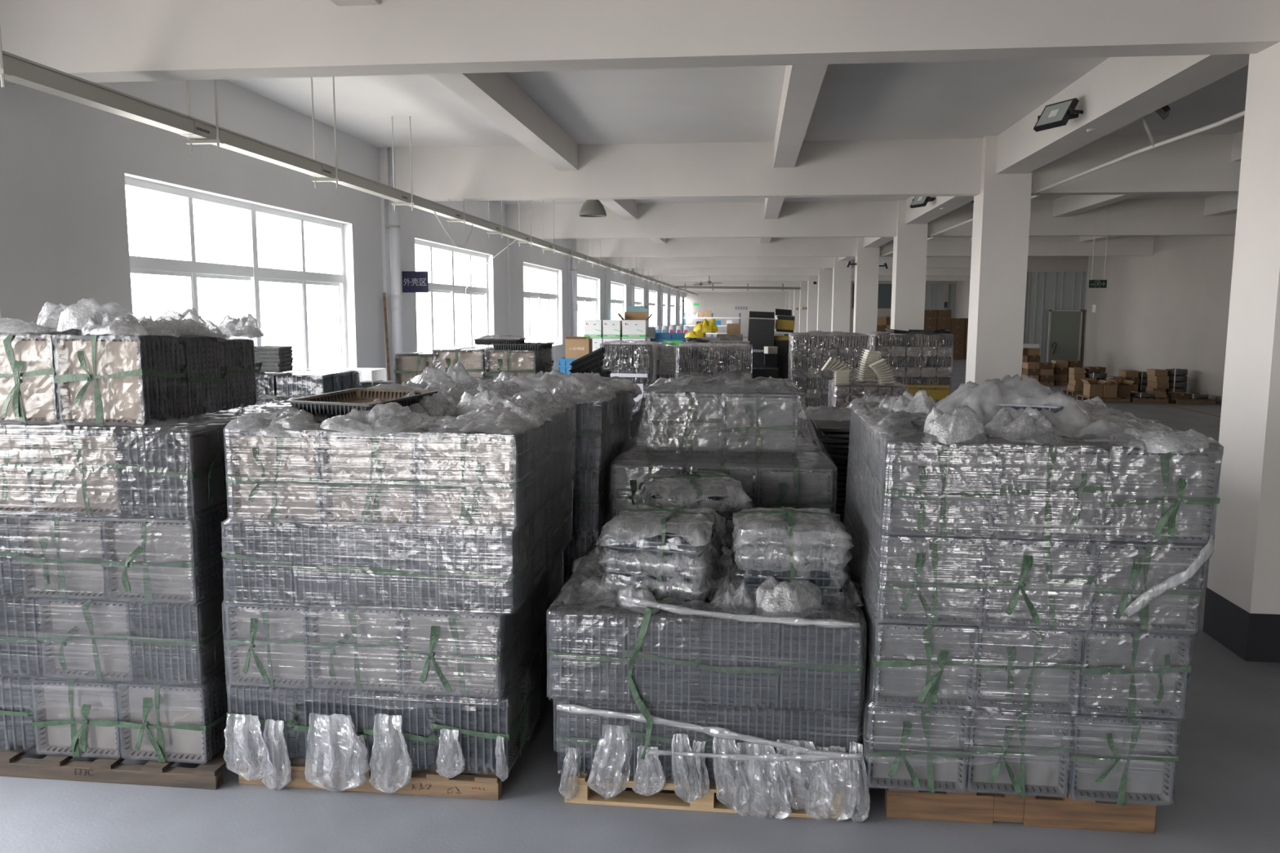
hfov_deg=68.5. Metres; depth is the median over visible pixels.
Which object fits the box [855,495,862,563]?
tray
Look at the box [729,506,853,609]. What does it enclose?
pack
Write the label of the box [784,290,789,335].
column
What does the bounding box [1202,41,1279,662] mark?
column
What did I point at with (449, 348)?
tray
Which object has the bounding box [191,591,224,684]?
tray
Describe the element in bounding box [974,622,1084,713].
bundle
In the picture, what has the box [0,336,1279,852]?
floor
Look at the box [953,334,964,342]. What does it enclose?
carton
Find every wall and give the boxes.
[46,79,684,373]
[684,292,785,337]
[955,235,1235,404]
[1026,256,1088,271]
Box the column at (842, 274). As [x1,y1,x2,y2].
[831,256,851,335]
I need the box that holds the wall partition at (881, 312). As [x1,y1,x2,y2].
[849,280,956,333]
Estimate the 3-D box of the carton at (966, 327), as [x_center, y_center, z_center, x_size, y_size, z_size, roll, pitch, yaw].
[14.904,-4.325,42.382,0.600,0.363,0.602,1,7,6]
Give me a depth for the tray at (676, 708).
3.97 m
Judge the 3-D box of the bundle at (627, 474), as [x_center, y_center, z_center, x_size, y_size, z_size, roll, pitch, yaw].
[0.057,0.381,5.409,0.434,0.390,0.360,1,7,7]
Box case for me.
[1022,343,1039,348]
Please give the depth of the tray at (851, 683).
3.84 m
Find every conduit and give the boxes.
[881,236,935,257]
[930,195,1039,236]
[1035,110,1244,193]
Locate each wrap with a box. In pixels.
[0,395,303,426]
[222,399,577,694]
[400,373,633,529]
[546,539,866,762]
[600,339,657,384]
[607,374,837,531]
[644,342,679,377]
[675,342,752,377]
[787,332,870,385]
[827,378,907,406]
[843,401,1224,772]
[867,331,953,389]
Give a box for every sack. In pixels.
[624,383,641,398]
[627,398,635,410]
[636,397,642,409]
[654,325,661,333]
[661,325,667,333]
[668,325,675,333]
[675,325,682,333]
[683,325,688,333]
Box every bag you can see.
[684,337,711,342]
[685,329,705,337]
[694,320,718,332]
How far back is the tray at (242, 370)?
4.84 m
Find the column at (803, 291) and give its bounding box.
[799,280,808,332]
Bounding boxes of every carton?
[564,336,592,358]
[584,320,602,337]
[592,337,602,351]
[602,320,622,337]
[602,337,622,344]
[617,311,653,337]
[622,337,647,344]
[698,311,704,317]
[704,310,711,317]
[726,320,732,325]
[726,323,740,334]
[876,316,886,324]
[876,324,886,332]
[885,324,890,332]
[886,316,890,324]
[924,309,937,318]
[924,318,937,326]
[924,326,936,329]
[936,318,951,326]
[936,326,951,334]
[937,310,951,318]
[950,326,964,334]
[951,318,965,326]
[952,351,964,359]
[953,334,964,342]
[953,342,964,351]
[963,351,966,359]
[964,318,968,326]
[964,326,968,334]
[964,334,967,342]
[964,342,967,351]
[1022,347,1028,355]
[1022,355,1027,362]
[1022,361,1039,368]
[1022,368,1040,375]
[1022,373,1039,381]
[1026,355,1039,362]
[1027,347,1039,355]
[1038,362,1053,368]
[1039,375,1053,382]
[1040,368,1053,375]
[1051,360,1068,367]
[1052,366,1067,374]
[1053,373,1067,381]
[1065,360,1082,367]
[1067,384,1083,391]
[1068,367,1084,373]
[1068,373,1085,379]
[1068,378,1084,386]
[1080,377,1106,396]
[1084,366,1106,372]
[1102,383,1117,397]
[1106,378,1134,397]
[1107,376,1125,382]
[1119,369,1138,377]
[1121,376,1139,384]
[1130,384,1137,391]
[1146,368,1168,376]
[1146,374,1168,382]
[1146,381,1168,388]
[1146,386,1165,391]
[1146,391,1166,397]
[1167,391,1189,398]
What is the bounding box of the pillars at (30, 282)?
[0,80,684,381]
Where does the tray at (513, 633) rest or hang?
on the bundle at (461, 652)
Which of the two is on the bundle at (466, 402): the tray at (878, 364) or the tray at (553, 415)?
the tray at (553, 415)
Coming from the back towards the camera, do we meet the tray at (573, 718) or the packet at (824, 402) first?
the packet at (824, 402)
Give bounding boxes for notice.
[1092,304,1096,312]
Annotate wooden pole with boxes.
[382,292,390,381]
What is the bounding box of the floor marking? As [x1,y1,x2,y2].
[1158,403,1220,417]
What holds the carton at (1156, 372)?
on the carton at (1150, 378)
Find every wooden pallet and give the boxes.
[0,742,234,790]
[238,726,531,800]
[564,768,844,820]
[797,429,808,436]
[884,788,1156,834]
[1021,379,1053,386]
[1053,380,1068,385]
[1062,388,1083,395]
[1076,394,1130,403]
[1130,395,1168,403]
[1166,395,1216,404]
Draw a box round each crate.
[557,356,577,373]
[653,333,671,338]
[662,340,683,346]
[671,333,688,338]
[747,311,775,350]
[750,366,778,378]
[751,350,773,367]
[773,333,792,378]
[774,308,795,333]
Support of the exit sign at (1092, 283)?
hanging from the ceiling
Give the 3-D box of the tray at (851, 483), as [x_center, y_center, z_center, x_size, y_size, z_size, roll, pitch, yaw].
[1.294,0.468,4.899,0.394,0.348,0.048,1,7,7]
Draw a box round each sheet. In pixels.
[609,373,647,377]
[633,394,643,401]
[636,383,643,391]
[893,384,949,388]
[906,389,949,399]
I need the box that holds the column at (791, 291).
[788,288,794,334]
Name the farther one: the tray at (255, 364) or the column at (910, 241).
the column at (910, 241)
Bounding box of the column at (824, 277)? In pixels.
[816,267,832,347]
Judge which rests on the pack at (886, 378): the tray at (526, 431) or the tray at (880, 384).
the tray at (880, 384)
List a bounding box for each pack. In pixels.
[254,346,294,372]
[568,346,605,376]
[595,502,724,600]
[622,411,632,444]
[629,410,646,442]
[636,471,753,555]
[646,327,655,337]
[688,326,706,337]
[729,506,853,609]
[763,346,777,354]
[764,353,777,365]
[821,356,856,382]
[832,369,850,385]
[857,349,883,379]
[868,358,895,386]
[961,402,1062,412]
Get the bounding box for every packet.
[601,343,613,367]
[602,367,617,373]
[613,344,626,367]
[617,367,635,383]
[625,344,639,367]
[627,401,638,414]
[633,367,651,385]
[637,344,652,368]
[640,383,651,394]
[650,373,659,383]
[651,359,659,374]
[652,346,659,359]
[658,359,675,374]
[658,373,675,382]
[659,346,674,359]
[677,346,688,359]
[677,359,688,372]
[677,371,689,377]
[688,346,698,359]
[688,359,698,372]
[689,371,702,375]
[697,359,709,372]
[698,346,709,359]
[702,371,714,377]
[709,341,717,348]
[709,346,719,359]
[709,359,719,372]
[713,372,724,377]
[717,341,725,346]
[719,346,730,359]
[719,359,730,372]
[725,341,733,346]
[729,359,741,370]
[730,346,740,359]
[733,341,741,352]
[741,341,749,346]
[741,346,751,359]
[741,360,751,373]
[791,335,804,346]
[791,346,807,356]
[791,356,804,367]
[791,367,806,377]
[791,377,804,388]
[798,398,803,408]
[798,418,802,429]
[799,387,806,398]
[802,419,808,429]
[803,377,816,388]
[803,397,815,408]
[804,335,817,346]
[804,356,817,368]
[805,387,821,398]
[806,346,822,356]
[806,367,821,377]
[815,398,827,406]
[816,356,829,368]
[816,377,829,388]
[817,335,830,346]
[820,388,832,399]
[821,367,835,377]
[822,346,837,356]
[829,335,843,346]
[829,356,841,362]
[829,377,834,388]
[831,382,859,392]
[832,384,849,398]
[832,395,849,407]
[837,346,853,357]
[841,356,854,368]
[842,335,856,346]
[847,384,863,398]
[848,397,858,404]
[851,367,859,377]
[852,346,868,357]
[853,377,866,385]
[854,357,866,368]
[855,335,868,346]
[861,385,877,395]
[871,333,890,345]
[874,334,888,346]
[874,346,891,355]
[874,355,888,363]
[875,385,892,395]
[887,334,901,346]
[887,355,900,366]
[889,346,906,356]
[889,366,905,377]
[889,385,906,395]
[893,377,899,382]
[899,355,913,367]
[899,376,912,384]
[900,334,914,346]
[903,366,920,377]
[905,346,921,356]
[906,387,919,389]
[911,376,925,384]
[912,355,926,367]
[913,334,927,346]
[920,346,937,356]
[920,367,936,377]
[920,387,934,389]
[924,377,938,385]
[925,355,939,367]
[926,334,939,346]
[934,387,950,390]
[935,346,952,356]
[935,367,951,377]
[937,356,951,367]
[937,377,951,387]
[938,334,952,346]
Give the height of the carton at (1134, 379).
0.165 m
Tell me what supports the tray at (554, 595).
on the bundle at (548, 601)
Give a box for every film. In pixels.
[258,406,290,421]
[368,382,466,395]
[412,361,475,385]
[448,400,559,433]
[475,334,528,339]
[486,371,617,392]
[552,549,617,607]
[648,368,805,394]
[706,570,757,609]
[798,404,866,421]
[799,330,859,335]
[834,563,862,605]
[847,392,895,411]
[879,410,928,429]
[886,394,937,412]
[915,373,1096,435]
[1065,414,1208,442]
[1073,398,1161,422]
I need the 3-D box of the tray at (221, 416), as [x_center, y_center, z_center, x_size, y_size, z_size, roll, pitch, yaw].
[-2.095,0.138,4.658,0.049,0.372,0.393,1,7,7]
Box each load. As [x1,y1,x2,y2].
[647,337,653,345]
[653,338,685,359]
[673,346,676,373]
[680,341,709,373]
[687,337,720,341]
[716,333,742,341]
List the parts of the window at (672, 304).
frame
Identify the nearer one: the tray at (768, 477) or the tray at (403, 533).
the tray at (403, 533)
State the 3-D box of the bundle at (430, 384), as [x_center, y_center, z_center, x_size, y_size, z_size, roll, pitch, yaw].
[-1.046,0.012,5.100,0.511,0.541,0.536,1,7,9]
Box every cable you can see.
[433,209,472,246]
[465,239,516,346]
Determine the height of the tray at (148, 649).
0.363 m
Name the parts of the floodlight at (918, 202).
glass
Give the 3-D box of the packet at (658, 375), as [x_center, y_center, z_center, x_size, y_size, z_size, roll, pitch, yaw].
[0.187,-0.655,14.246,0.220,0.274,0.300,1,7,8]
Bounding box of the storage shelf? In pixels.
[684,312,740,337]
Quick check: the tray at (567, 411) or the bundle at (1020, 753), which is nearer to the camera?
the bundle at (1020, 753)
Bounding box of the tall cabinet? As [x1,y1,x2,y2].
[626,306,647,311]
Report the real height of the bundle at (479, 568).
0.361 m
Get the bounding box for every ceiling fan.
[692,280,714,285]
[694,275,721,284]
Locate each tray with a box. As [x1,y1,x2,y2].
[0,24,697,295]
[0,334,59,420]
[0,335,58,424]
[0,425,46,429]
[0,426,44,429]
[0,427,37,430]
[0,428,34,512]
[0,429,33,514]
[0,513,14,595]
[0,592,23,674]
[0,593,9,674]
[0,671,8,748]
[0,671,17,749]
[7,423,52,425]
[7,592,26,675]
[8,672,22,750]
[16,596,36,675]
[17,672,40,749]
[24,514,103,518]
[25,597,44,675]
[26,422,62,426]
[27,430,120,515]
[30,512,105,516]
[37,676,118,684]
[40,429,122,431]
[44,597,135,644]
[46,428,124,430]
[51,426,128,429]
[53,335,146,426]
[58,426,132,428]
[62,424,142,427]
[71,335,151,424]
[72,334,160,420]
[102,518,198,603]
[106,516,202,600]
[115,515,206,599]
[116,683,208,764]
[120,422,181,516]
[120,514,210,596]
[122,680,213,759]
[129,422,187,515]
[132,677,217,756]
[133,601,151,681]
[137,334,178,418]
[137,423,186,516]
[142,604,157,681]
[144,336,156,424]
[144,422,202,517]
[149,602,164,681]
[151,335,165,421]
[152,423,209,517]
[155,602,170,683]
[157,335,169,422]
[160,335,174,421]
[160,423,215,518]
[162,602,177,682]
[168,426,212,518]
[169,602,185,684]
[172,336,184,419]
[173,413,219,423]
[175,423,226,518]
[177,337,200,415]
[177,338,196,416]
[177,339,192,417]
[177,603,191,684]
[182,413,226,422]
[183,426,226,519]
[183,591,219,683]
[189,337,211,413]
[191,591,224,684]
[192,413,233,422]
[195,338,204,415]
[197,338,207,414]
[199,414,235,422]
[201,413,245,424]
[202,515,213,594]
[204,337,219,412]
[205,337,215,413]
[207,513,218,592]
[207,678,222,753]
[208,414,248,423]
[211,511,222,590]
[212,675,225,749]
[213,337,223,411]
[215,510,224,588]
[216,672,229,746]
[217,341,230,410]
[219,508,227,520]
[220,670,230,742]
[223,341,233,409]
[225,340,237,408]
[225,520,242,600]
[227,339,251,406]
[228,684,240,758]
[230,338,254,404]
[230,600,308,651]
[231,340,241,408]
[233,520,249,600]
[235,684,248,758]
[236,340,244,407]
[238,598,310,604]
[239,340,248,406]
[241,520,257,601]
[242,685,252,758]
[243,405,278,413]
[245,407,275,414]
[248,521,262,601]
[248,685,262,759]
[250,339,258,404]
[253,430,323,431]
[254,346,293,351]
[254,349,293,355]
[254,353,293,359]
[254,521,270,601]
[255,357,294,364]
[255,365,293,372]
[255,686,265,759]
[256,372,280,406]
[258,361,293,368]
[260,372,286,406]
[262,523,277,603]
[262,686,273,759]
[265,375,271,406]
[269,374,276,406]
[269,523,284,602]
[269,687,279,760]
[275,687,285,759]
[276,373,294,405]
[276,522,291,602]
[281,373,300,405]
[283,522,293,603]
[283,687,300,761]
[285,387,437,415]
[286,373,302,406]
[291,372,313,395]
[292,522,306,602]
[295,373,314,396]
[297,685,311,761]
[300,522,312,603]
[301,373,312,396]
[305,373,324,396]
[306,686,319,761]
[307,521,321,604]
[310,372,331,395]
[310,431,321,521]
[312,603,401,609]
[313,688,323,759]
[315,373,341,395]
[315,522,328,604]
[315,600,403,607]
[320,433,416,527]
[320,688,333,762]
[323,524,333,604]
[324,431,417,524]
[328,431,417,434]
[328,688,341,764]
[330,524,342,604]
[335,688,345,762]
[336,370,359,390]
[337,524,349,604]
[342,688,355,762]
[345,524,355,605]
[349,689,361,760]
[353,525,368,604]
[356,689,367,762]
[360,382,386,387]
[364,525,380,606]
[364,689,374,764]
[372,690,382,765]
[374,526,388,607]
[379,690,389,765]
[382,526,396,608]
[386,690,398,767]
[390,526,404,608]
[394,690,403,767]
[397,526,410,608]
[401,692,409,767]
[404,524,421,608]
[408,693,417,768]
[413,525,427,608]
[415,693,424,768]
[417,434,516,528]
[420,526,435,608]
[421,432,519,526]
[422,693,436,768]
[426,604,506,688]
[428,526,441,608]
[435,694,446,769]
[436,349,466,350]
[437,526,448,608]
[444,526,456,608]
[445,695,455,770]
[448,347,493,348]
[453,527,462,609]
[453,695,465,771]
[461,527,475,608]
[461,696,472,770]
[468,527,480,610]
[468,696,479,772]
[473,337,525,345]
[473,432,523,524]
[475,431,524,520]
[476,433,521,525]
[476,528,491,610]
[476,697,488,773]
[484,528,495,611]
[484,697,495,773]
[489,349,538,374]
[491,342,554,350]
[492,528,506,611]
[492,665,521,772]
[499,666,528,773]
[500,516,532,612]
[504,608,507,683]
[506,608,508,679]
[507,608,511,678]
[509,608,512,675]
[511,613,514,672]
[512,350,536,375]
[513,611,517,667]
[516,610,519,664]
[518,606,522,662]
[521,604,524,659]
[522,431,527,519]
[523,428,531,516]
[523,430,528,515]
[523,603,524,654]
[524,427,532,513]
[524,600,526,653]
[525,597,528,652]
[528,595,530,648]
[529,593,532,646]
[530,427,533,512]
[531,426,536,511]
[531,590,534,642]
[533,426,537,509]
[533,588,536,639]
[535,586,537,636]
[536,426,538,506]
[537,426,541,506]
[537,582,539,632]
[537,587,537,634]
[537,619,546,639]
[538,350,541,373]
[539,582,541,630]
[540,425,542,504]
[540,578,542,627]
[541,627,547,697]
[542,349,544,369]
[542,421,545,498]
[542,423,544,502]
[542,577,543,625]
[543,421,546,499]
[543,575,545,623]
[545,421,550,498]
[545,567,551,594]
[545,591,554,611]
[546,349,547,373]
[547,348,550,373]
[547,414,554,493]
[549,417,551,475]
[549,421,551,496]
[550,348,551,372]
[551,413,556,490]
[551,414,555,492]
[551,557,556,595]
[551,591,556,604]
[551,595,573,699]
[554,413,558,489]
[556,555,562,595]
[557,414,559,487]
[559,414,560,486]
[559,695,569,768]
[560,414,563,484]
[561,528,569,585]
[561,596,582,699]
[563,412,564,482]
[564,411,567,482]
[564,412,564,481]
[564,478,569,531]
[566,409,568,480]
[567,409,568,475]
[567,529,575,578]
[568,353,604,373]
[568,405,572,474]
[568,409,569,477]
[568,466,575,532]
[568,597,588,700]
[569,406,571,476]
[569,695,577,769]
[570,404,575,467]
[573,529,583,559]
[573,577,585,583]
[574,466,582,532]
[575,404,583,468]
[577,360,604,373]
[577,600,592,699]
[577,695,586,773]
[578,530,586,556]
[579,465,587,533]
[581,403,589,467]
[582,697,594,773]
[584,530,591,553]
[584,604,600,702]
[585,466,592,533]
[586,366,602,374]
[586,402,593,468]
[590,522,607,547]
[591,462,607,533]
[592,400,611,468]
[592,604,608,702]
[592,697,603,773]
[598,604,615,701]
[600,368,612,375]
[600,697,610,775]
[605,548,711,569]
[607,524,713,551]
[608,512,713,544]
[608,533,716,560]
[608,548,717,576]
[608,556,715,584]
[608,564,715,591]
[608,605,622,702]
[608,697,618,776]
[609,392,619,454]
[610,572,713,600]
[611,463,683,469]
[614,461,682,463]
[614,462,684,466]
[615,459,684,463]
[616,606,629,702]
[616,697,626,773]
[617,457,685,461]
[618,393,627,445]
[618,455,686,459]
[618,457,685,460]
[621,453,687,458]
[622,459,685,462]
[623,450,646,453]
[623,452,648,453]
[623,463,684,470]
[624,453,688,456]
[624,698,634,777]
[626,448,646,450]
[627,611,637,702]
[628,446,646,448]
[629,420,636,427]
[629,426,646,435]
[630,433,646,441]
[631,410,639,421]
[631,444,646,445]
[633,698,642,777]
[635,612,644,699]
[640,699,649,779]
[642,610,653,703]
[644,489,742,511]
[646,480,742,503]
[646,503,742,524]
[648,392,719,448]
[648,502,742,517]
[648,512,741,532]
[648,698,657,778]
[650,391,722,424]
[650,604,663,702]
[652,390,723,393]
[656,699,666,779]
[657,604,670,704]
[663,700,672,778]
[665,604,676,704]
[671,700,680,780]
[672,600,685,705]
[679,700,689,781]
[680,600,693,704]
[684,465,755,497]
[686,462,755,464]
[686,462,756,466]
[686,464,756,468]
[686,701,697,773]
[687,458,755,462]
[687,460,755,463]
[687,462,756,465]
[688,457,756,462]
[688,599,703,706]
[689,454,756,458]
[689,455,756,459]
[693,460,756,464]
[693,695,706,780]
[701,594,716,705]
[706,586,719,599]
[706,700,718,783]
[711,528,742,539]
[711,594,724,705]
[714,537,739,546]
[714,546,737,553]
[717,701,726,782]
[718,586,729,598]
[720,595,731,706]
[721,392,795,426]
[721,393,795,437]
[723,702,734,777]
[724,389,766,391]
[724,391,781,393]
[726,391,773,392]
[726,614,737,706]
[730,586,739,595]
[733,702,742,782]
[736,615,746,707]
[739,515,843,546]
[739,531,839,561]
[739,547,841,577]
[739,703,750,784]
[740,557,841,586]
[740,561,841,595]
[740,577,839,603]
[741,526,842,553]
[742,555,841,568]
[742,609,754,708]
[748,702,758,784]
[751,609,762,707]
[756,702,766,781]
[757,453,824,457]
[757,456,826,459]
[757,466,831,485]
[758,458,828,462]
[758,459,828,462]
[758,461,829,463]
[758,462,829,465]
[758,462,831,466]
[758,463,831,466]
[759,465,831,467]
[759,466,831,468]
[759,618,770,707]
[760,457,827,460]
[763,346,777,348]
[764,349,777,351]
[764,353,777,355]
[764,355,777,357]
[764,359,777,361]
[764,360,777,363]
[764,363,777,365]
[764,703,773,785]
[767,618,779,708]
[770,700,782,782]
[778,619,790,710]
[782,705,793,785]
[787,604,800,709]
[789,705,799,783]
[795,455,826,458]
[796,616,806,709]
[796,705,807,786]
[797,445,820,447]
[797,447,821,448]
[797,448,822,450]
[797,450,823,453]
[797,452,825,455]
[797,454,825,456]
[799,435,851,465]
[800,444,850,475]
[802,431,851,460]
[804,613,817,710]
[805,706,817,781]
[807,421,848,444]
[807,426,851,454]
[812,611,823,710]
[812,706,823,787]
[813,419,853,433]
[820,607,832,711]
[820,706,833,789]
[821,356,831,370]
[822,432,852,439]
[825,357,836,370]
[826,444,848,449]
[826,607,840,711]
[827,359,839,370]
[829,706,839,784]
[831,360,844,371]
[831,363,847,372]
[832,375,850,378]
[832,377,850,381]
[832,382,848,385]
[833,369,850,372]
[833,373,850,377]
[833,380,850,383]
[834,372,850,374]
[835,464,851,471]
[835,512,846,516]
[835,516,847,522]
[835,607,849,711]
[835,707,847,790]
[836,475,852,480]
[836,480,846,486]
[836,497,848,502]
[836,502,848,507]
[840,599,861,711]
[844,706,857,789]
[847,479,853,526]
[848,480,854,529]
[848,481,853,538]
[849,483,855,537]
[850,484,853,533]
[850,487,859,554]
[851,411,869,477]
[852,415,854,475]
[852,488,861,554]
[853,413,856,479]
[853,413,875,480]
[853,492,862,555]
[853,568,858,591]
[854,416,857,483]
[854,493,862,561]
[855,414,879,481]
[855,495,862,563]
[856,416,875,486]
[857,364,871,368]
[857,367,874,371]
[857,369,875,373]
[857,372,875,375]
[857,374,877,377]
[857,377,877,379]
[857,417,881,487]
[857,496,864,564]
[857,498,866,568]
[857,580,862,602]
[858,418,883,487]
[859,419,921,488]
[859,502,871,574]
[860,355,879,360]
[860,358,876,362]
[860,360,873,364]
[860,420,919,490]
[861,353,881,358]
[861,421,923,492]
[861,507,871,581]
[862,422,878,489]
[862,422,924,493]
[862,509,872,582]
[862,591,869,612]
[862,684,869,753]
[862,688,871,764]
[863,349,883,354]
[863,351,881,356]
[863,423,920,497]
[863,510,873,582]
[863,692,871,768]
[864,511,875,586]
[864,595,870,620]
[864,694,872,773]
[865,425,915,501]
[865,603,872,678]
[866,514,874,587]
[866,515,876,590]
[866,597,872,626]
[866,604,875,675]
[866,608,875,682]
[866,697,875,776]
[867,610,876,685]
[867,701,968,782]
[868,358,884,367]
[868,428,919,502]
[868,516,877,593]
[868,612,878,689]
[869,429,919,502]
[869,518,879,592]
[870,360,887,368]
[870,430,923,505]
[870,521,881,599]
[871,363,889,370]
[871,432,875,510]
[871,523,882,600]
[871,615,879,691]
[871,617,880,695]
[872,433,876,509]
[872,525,883,602]
[873,365,891,373]
[873,433,914,510]
[873,527,884,605]
[873,620,975,700]
[874,368,892,374]
[874,435,915,515]
[875,371,893,377]
[875,373,894,378]
[875,529,885,610]
[875,623,977,708]
[876,531,887,612]
[877,377,895,381]
[877,380,895,383]
[877,382,895,386]
[877,435,921,508]
[877,437,898,520]
[877,532,981,613]
[878,535,982,618]
[879,437,921,521]
[880,440,922,524]
[881,441,886,526]
[882,441,987,527]
[884,328,915,334]
[884,443,983,528]
[884,443,989,531]
[887,444,995,537]
[906,329,935,334]
[920,328,951,334]
[985,535,1088,541]
[986,438,1082,441]
[986,439,1081,441]
[986,440,1086,443]
[986,537,1091,543]
[989,440,1089,444]
[991,442,1093,445]
[992,445,1103,534]
[994,444,1097,447]
[994,447,1108,540]
[996,444,1079,447]
[1093,541,1197,595]
[1094,442,1110,444]
[1095,539,1193,543]
[1103,445,1132,448]
[1103,448,1205,539]
[1104,449,1220,543]
[1106,447,1210,451]
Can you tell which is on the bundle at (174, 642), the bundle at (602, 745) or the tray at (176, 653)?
the tray at (176, 653)
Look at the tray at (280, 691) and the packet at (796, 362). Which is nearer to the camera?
the tray at (280, 691)
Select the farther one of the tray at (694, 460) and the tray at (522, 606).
the tray at (694, 460)
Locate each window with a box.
[124,176,347,370]
[414,239,488,352]
[523,262,563,347]
[577,274,596,336]
[610,281,623,319]
[634,287,641,306]
[648,290,655,327]
[662,293,667,326]
[670,295,675,325]
[677,297,681,324]
[852,284,892,308]
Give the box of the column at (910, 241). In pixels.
[890,200,928,346]
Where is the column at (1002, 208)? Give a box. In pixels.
[965,135,1032,382]
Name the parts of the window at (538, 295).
sill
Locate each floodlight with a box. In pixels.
[846,261,857,267]
[879,262,888,269]
[910,196,935,208]
[1033,97,1083,132]
[1155,105,1170,119]
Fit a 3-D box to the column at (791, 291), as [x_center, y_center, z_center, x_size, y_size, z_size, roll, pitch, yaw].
[11.271,-8.535,69.193,0.608,4.387,0.548,1,7,6]
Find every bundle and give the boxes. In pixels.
[0,303,78,425]
[0,422,62,514]
[0,513,26,595]
[0,592,44,675]
[0,671,40,750]
[14,512,107,599]
[24,423,147,517]
[27,301,68,324]
[29,674,119,758]
[35,597,136,682]
[52,298,187,426]
[99,508,227,604]
[115,421,227,519]
[115,670,230,764]
[128,588,225,684]
[141,306,228,417]
[171,411,260,424]
[192,311,264,410]
[221,519,293,603]
[222,404,292,414]
[223,597,310,688]
[223,683,300,791]
[225,406,328,524]
[248,372,286,406]
[269,368,313,373]
[275,371,341,406]
[290,521,368,605]
[292,401,361,422]
[293,685,369,792]
[297,368,362,390]
[306,600,404,691]
[318,400,436,527]
[360,380,394,387]
[361,397,429,414]
[361,524,441,608]
[363,689,437,794]
[394,351,432,383]
[398,604,518,697]
[403,382,422,386]
[407,388,457,417]
[408,374,419,382]
[415,414,537,528]
[421,379,477,399]
[431,347,492,377]
[431,665,531,782]
[434,513,536,612]
[445,346,493,349]
[447,382,486,391]
[449,387,566,498]
[469,393,555,512]
[472,374,522,386]
[475,371,516,382]
[475,381,525,394]
[483,348,545,379]
[514,636,546,728]
[536,371,563,377]
[537,613,547,697]
[538,386,575,484]
[542,346,554,373]
[545,522,607,595]
[545,591,556,613]
[546,578,629,702]
[555,695,634,800]
[556,383,616,468]
[563,461,608,533]
[567,370,630,445]
[567,548,602,586]
[587,545,602,553]
[593,375,635,454]
[608,454,687,523]
[614,582,704,706]
[617,446,688,459]
[625,440,646,449]
[631,695,708,802]
[645,376,724,456]
[652,384,724,391]
[683,456,758,516]
[687,453,756,462]
[698,592,789,709]
[704,700,793,819]
[705,547,741,602]
[720,379,799,457]
[723,380,766,391]
[755,457,834,517]
[755,574,863,715]
[756,451,829,516]
[772,705,871,822]
[797,443,824,453]
[844,548,854,576]
[844,582,852,605]
[845,479,861,554]
[848,392,902,487]
[849,560,862,595]
[851,492,871,574]
[856,394,934,501]
[857,578,872,626]
[858,505,879,595]
[862,680,971,793]
[865,416,924,515]
[865,598,979,710]
[866,521,987,626]
[874,404,997,537]
[967,707,1074,798]
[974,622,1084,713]
[982,533,1097,631]
[983,405,1110,541]
[986,435,1072,439]
[1069,709,1179,806]
[1079,629,1191,719]
[1084,371,1106,378]
[1090,424,1222,545]
[1092,538,1205,634]
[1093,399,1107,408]
[1130,391,1155,397]
[1137,371,1147,377]
[1137,383,1147,390]
[1138,377,1147,384]
[1165,368,1187,375]
[1165,387,1186,393]
[1167,374,1187,382]
[1167,381,1186,388]
[1186,392,1208,398]
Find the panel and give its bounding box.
[924,271,1086,362]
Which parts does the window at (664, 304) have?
frame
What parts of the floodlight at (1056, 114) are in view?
glass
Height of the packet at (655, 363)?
0.214 m
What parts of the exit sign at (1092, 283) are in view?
panel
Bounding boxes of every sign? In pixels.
[401,271,428,292]
[735,306,747,309]
[1088,204,1109,288]
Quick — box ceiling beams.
[0,0,1279,292]
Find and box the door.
[1046,309,1083,363]
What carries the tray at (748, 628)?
on the bundle at (739, 663)
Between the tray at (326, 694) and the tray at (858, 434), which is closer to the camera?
the tray at (326, 694)
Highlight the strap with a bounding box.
[626,597,671,759]
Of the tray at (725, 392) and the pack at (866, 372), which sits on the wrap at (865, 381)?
the pack at (866, 372)
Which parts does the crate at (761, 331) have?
lid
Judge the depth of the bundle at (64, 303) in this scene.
4.63 m
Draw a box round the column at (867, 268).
[853,237,879,335]
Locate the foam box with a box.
[337,368,386,381]
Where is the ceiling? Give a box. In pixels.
[226,57,1248,204]
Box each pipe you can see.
[384,147,403,382]
[570,238,577,336]
[631,268,635,306]
[659,280,662,333]
[674,283,800,290]
[677,290,679,325]
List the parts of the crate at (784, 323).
lid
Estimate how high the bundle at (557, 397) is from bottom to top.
0.514 m
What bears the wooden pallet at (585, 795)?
on the floor
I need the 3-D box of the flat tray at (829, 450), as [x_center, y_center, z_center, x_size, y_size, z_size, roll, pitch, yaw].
[1.762,0.098,6.639,1.060,0.031,1.280,1,7,6]
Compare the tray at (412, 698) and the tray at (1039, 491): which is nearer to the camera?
the tray at (1039, 491)
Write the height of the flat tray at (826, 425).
0.032 m
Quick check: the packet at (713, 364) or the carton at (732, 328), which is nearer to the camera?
the packet at (713, 364)
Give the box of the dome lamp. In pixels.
[578,199,606,217]
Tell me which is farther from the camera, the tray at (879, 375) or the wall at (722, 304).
the wall at (722, 304)
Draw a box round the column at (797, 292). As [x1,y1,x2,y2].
[792,284,799,334]
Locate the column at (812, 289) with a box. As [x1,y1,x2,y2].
[806,275,817,335]

